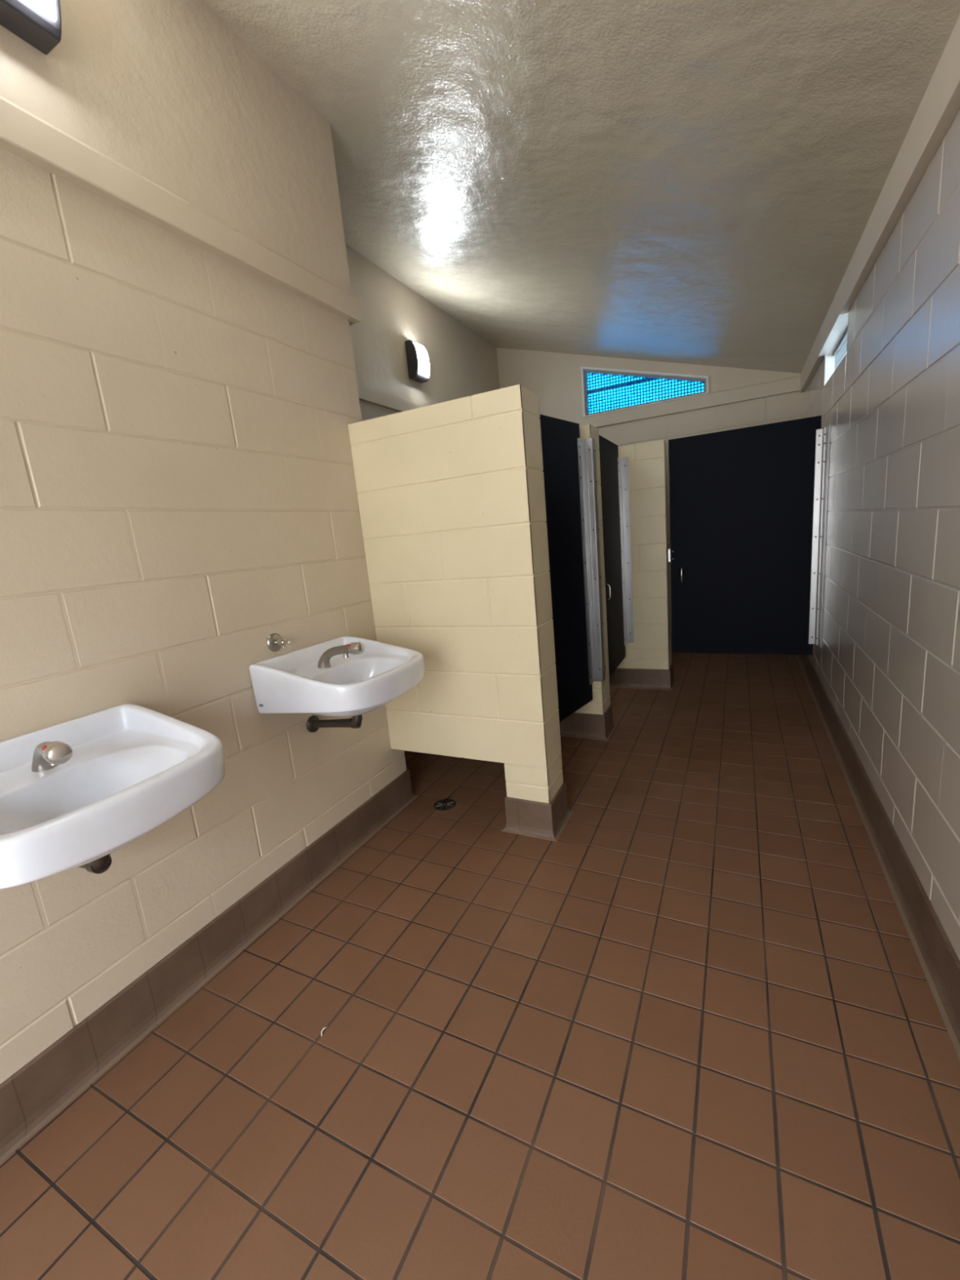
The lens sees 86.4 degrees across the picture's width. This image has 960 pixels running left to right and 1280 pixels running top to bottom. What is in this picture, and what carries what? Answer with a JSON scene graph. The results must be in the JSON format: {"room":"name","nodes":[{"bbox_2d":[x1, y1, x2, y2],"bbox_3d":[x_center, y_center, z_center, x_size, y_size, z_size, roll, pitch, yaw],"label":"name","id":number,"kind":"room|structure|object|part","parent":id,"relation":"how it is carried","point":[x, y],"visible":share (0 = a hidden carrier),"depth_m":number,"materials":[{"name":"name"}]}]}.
{"room":"public restroom","nodes":[
{"label":"public restroom","id":0,"kind":"room"},
{"bbox_2d":[0,0,406,1084],"bbox_3d":[-1.671,-0.374,0.921,0.806,3.264,3.728,0,13,27],"label":"wall","id":1,"kind":"structure","parent":0,"point":[179,494],"depth_m":1.52,"materials":[{"name":"beige brick"}]},
{"bbox_2d":[0,0,62,54],"bbox_3d":[-1.052,-1.527,1.111,0.112,0.270,0.180,0,13,27],"label":"lamp","id":2,"kind":"object","parent":1,"relation":"attached to","point":[37,23],"visible":1,"depth_m":1.17,"materials":[{"name":"brown metal"}]},
{"bbox_2d":[0,703,225,888],"bbox_3d":[-0.877,0.385,1.139,0.458,0.370,0.503,0,13,27],"label":"sink","id":3,"kind":"object","parent":1,"relation":"attached to","point":[75,793],"visible":1,"depth_m":1.14,"materials":[{"name":"white ceramic"}]},
{"bbox_2d":[31,741,72,772],"bbox_3d":[-0.940,0.256,1.119,0.219,0.099,0.085,0,13,27],"label":"faucet","id":4,"kind":"object","parent":3,"relation":"on","point":[48,757],"depth_m":1.07,"materials":[{"name":"silver metal"}]},
{"bbox_2d":[0,95,361,325],"bbox_3d":[-1.720,-1.050,0.790,0.826,0.103,3.748,0,13,27],"label":"wall ledge","id":5,"kind":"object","parent":1,"relation":"attached to","point":[24,135],"depth_m":1.45,"materials":[{"name":"beige paint"}]},
{"bbox_2d":[0,768,417,1164],"bbox_3d":[-1.521,1.142,1.227,0.820,0.157,3.740,0,13,27],"label":"baseboard","id":6,"kind":"structure","parent":1,"relation":"attached to","point":[32,1096],"depth_m":1.52,"materials":[{"name":"brown tile"}]},
{"bbox_2d":[266,633,292,651],"bbox_3d":[-0.719,0.009,1.863,0.084,0.068,0.068,0,13,27],"label":"stub","id":7,"kind":"object","parent":1,"relation":"attached to","point":[274,641],"visible":1,"depth_m":1.86,"materials":[{"name":"silver metal"}]},
{"bbox_3d":[-0.751,0.009,1.879,0.012,0.068,0.068,0,13,27],"label":"wall plate","id":8,"kind":"part","parent":7,"relation":"part of","materials":[{"name":"silver metal"}]},
{"bbox_3d":[-0.726,0.009,1.866,0.054,0.027,0.027,0,13,27],"label":"stem","id":9,"kind":"part","parent":7,"relation":"part of","materials":[{"name":"silver metal"}]},
{"bbox_2d":[248,635,424,732],"bbox_3d":[-0.482,0.190,1.921,0.458,0.373,0.503,0,13,27],"label":"sink","id":10,"kind":"object","parent":1,"relation":"attached to","point":[344,676],"visible":1,"depth_m":1.83,"materials":[{"name":"white ceramic"}]},
{"bbox_2d":[317,642,364,668],"bbox_3d":[-0.524,0.056,1.910,0.220,0.099,0.049,0,13,27],"label":"faucet","id":11,"kind":"object","parent":10,"relation":"on","point":[353,648],"depth_m":1.89,"materials":[{"name":"silver metal"}]},
{"bbox_2d":[345,244,499,421],"bbox_3d":[-0.604,-1.138,4.142,0.204,3.304,3.790,0,13,27],"label":"wall","id":12,"kind":"structure","parent":0,"point":[463,363],"depth_m":3.94,"materials":[{"name":"beige paint"}]},
{"bbox_2d":[357,384,422,412],"bbox_3d":[-0.492,-1.835,4.107,0.034,0.085,3.450,0,13,27],"label":"trim","id":13,"kind":"structure","parent":12,"relation":"attached to","point":[366,394],"depth_m":3.68,"materials":[{"name":"beige paint"}]},
{"bbox_2d":[404,339,429,383],"bbox_3d":[-0.480,-2.193,4.019,0.112,0.270,0.180,0,13,27],"label":"lamp","id":14,"kind":"object","parent":12,"relation":"attached to","point":[417,358],"visible":1,"depth_m":3.96,"materials":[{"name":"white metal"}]},
{"bbox_2d":[0,652,959,1279],"bbox_3d":[0.144,0.912,2.314,3.213,0.120,7.600,0,13,27],"label":"floor","id":15,"kind":"structure","parent":0,"point":[695,1030],"depth_m":1.27,"materials":[{"name":"tile"}]},
{"bbox_2d":[433,798,456,810],"bbox_3d":[-0.177,0.826,2.569,0.112,0.005,0.112,0,13,27],"label":"floor drain","id":16,"kind":"object","parent":15,"relation":"on","point":[443,804],"visible":1,"depth_m":2.56,"materials":[{"name":"silver metal"}]},
{"bbox_2d":[347,383,573,841],"bbox_3d":[-0.427,-0.066,2.478,1.629,1.829,0.255,0,13,27],"label":"wall","id":17,"kind":"structure","parent":15,"relation":"on","point":[451,494],"depth_m":2.16,"materials":[{"name":"beige brick"}]},
{"bbox_2d":[560,424,617,740],"bbox_3d":[0.048,-0.317,3.447,1.604,1.855,0.260,0,13,27],"label":"wall","id":18,"kind":"structure","parent":15,"relation":"on","point":[593,720],"depth_m":3.19,"materials":[{"name":"beige brick"}]},
{"bbox_2d":[539,413,605,722],"bbox_3d":[0.412,-0.339,2.693,0.070,1.591,0.961,4,14,38],"label":"door","id":19,"kind":"structure","parent":18,"relation":"in","point":[569,460],"depth_m":2.84,"materials":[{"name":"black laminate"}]},
{"bbox_2d":[608,439,676,690],"bbox_3d":[0.641,-0.552,4.328,1.867,1.862,0.260,0,13,27],"label":"wall","id":20,"kind":"structure","parent":15,"relation":"on","point":[647,664],"depth_m":3.90,"materials":[{"name":"beige brick"}]},
{"bbox_2d":[599,435,634,677],"bbox_3d":[0.937,-0.568,3.569,0.078,1.585,0.854,0,13,27],"label":"door","id":21,"kind":"structure","parent":20,"relation":"in","point":[614,469],"depth_m":3.70,"materials":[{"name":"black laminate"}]},
{"bbox_3d":[0.845,-0.317,3.377,0.038,0.104,0.011,0,13,27],"label":"handle","id":22,"kind":"part","parent":21,"relation":"part of","materials":[{"name":"silver metal"}]},
{"bbox_2d":[667,415,830,654],"bbox_3d":[1.810,-0.651,3.547,0.966,1.565,0.161,0,13,27],"label":"door","id":23,"kind":"structure","parent":20,"relation":"in","point":[744,503],"depth_m":3.57,"materials":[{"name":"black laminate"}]},
{"bbox_3d":[1.496,-0.482,3.789,0.009,0.119,0.036,0,13,27],"label":"handle","id":24,"kind":"part","parent":23,"relation":"part of","materials":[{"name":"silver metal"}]},
{"bbox_2d":[201,0,959,373],"bbox_3d":[-0.079,-1.967,1.715,3.313,1.152,7.600,0,13,27],"label":"ceiling","id":25,"kind":"structure","parent":0,"point":[697,182],"depth_m":1.93,"materials":[{"name":"paint"}]},
{"bbox_2d":[496,347,804,632],"bbox_3d":[1.615,-1.586,5.197,3.213,3.364,0.202,0,13,27],"label":"wall","id":26,"kind":"structure","parent":0,"point":[556,377],"depth_m":4.93,"materials":[{"name":"beige paint"}]},
{"bbox_2d":[581,366,708,417],"bbox_3d":[1.566,-2.497,4.918,1.160,0.473,0.104,0,13,27],"label":"window","id":27,"kind":"structure","parent":26,"relation":"in","point":[646,378],"depth_m":4.98,"materials":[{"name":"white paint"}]},
{"bbox_3d":[1.412,-2.513,5.040,0.720,0.018,0.020,0,13,27],"label":"rail","id":28,"kind":"part","parent":27,"relation":"part of","materials":[{"name":"paint"}]},
{"bbox_2d":[567,375,800,427],"bbox_3d":[1.505,-2.196,4.970,2.813,0.115,0.040,0,13,27],"label":"beam","id":29,"kind":"structure","parent":26,"relation":"attached to","point":[791,384],"depth_m":4.71,"materials":[{"name":"beige paint"}]},
{"bbox_2d":[804,108,959,960],"bbox_3d":[1.373,-0.358,1.385,0.200,2.500,7.210,0,13,27],"label":"wall","id":30,"kind":"structure","parent":0,"point":[887,661],"depth_m":1.72,"materials":[{"name":"beige brick"}]},
{"bbox_2d":[817,312,848,385],"bbox_3d":[2.146,-1.685,2.987,0.198,0.202,0.805,0,13,27],"label":"window","id":31,"kind":"structure","parent":30,"relation":"in","point":[834,348],"depth_m":3.11,"materials":[{"name":"grey"}]},
{"bbox_3d":[2.141,-1.684,2.990,0.030,0.200,0.805,0,13,27],"label":"frame","id":32,"kind":"part","parent":31,"relation":"part of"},
{"bbox_2d":[795,654,959,1061],"bbox_3d":[1.376,0.786,1.660,0.034,0.157,7.200,0,13,27],"label":"baseboard","id":33,"kind":"structure","parent":30,"relation":"attached to","point":[939,961],"depth_m":1.69,"materials":[{"name":"brown tile"}]},
{"bbox_2d":[800,15,959,392],"bbox_3d":[1.168,-1.428,1.218,0.040,0.168,7.200,0,13,27],"label":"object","id":34,"kind":"structure","parent":30,"relation":"attached to","point":[940,104],"depth_m":1.66,"materials":[{"name":"beige paint"}]}
]}

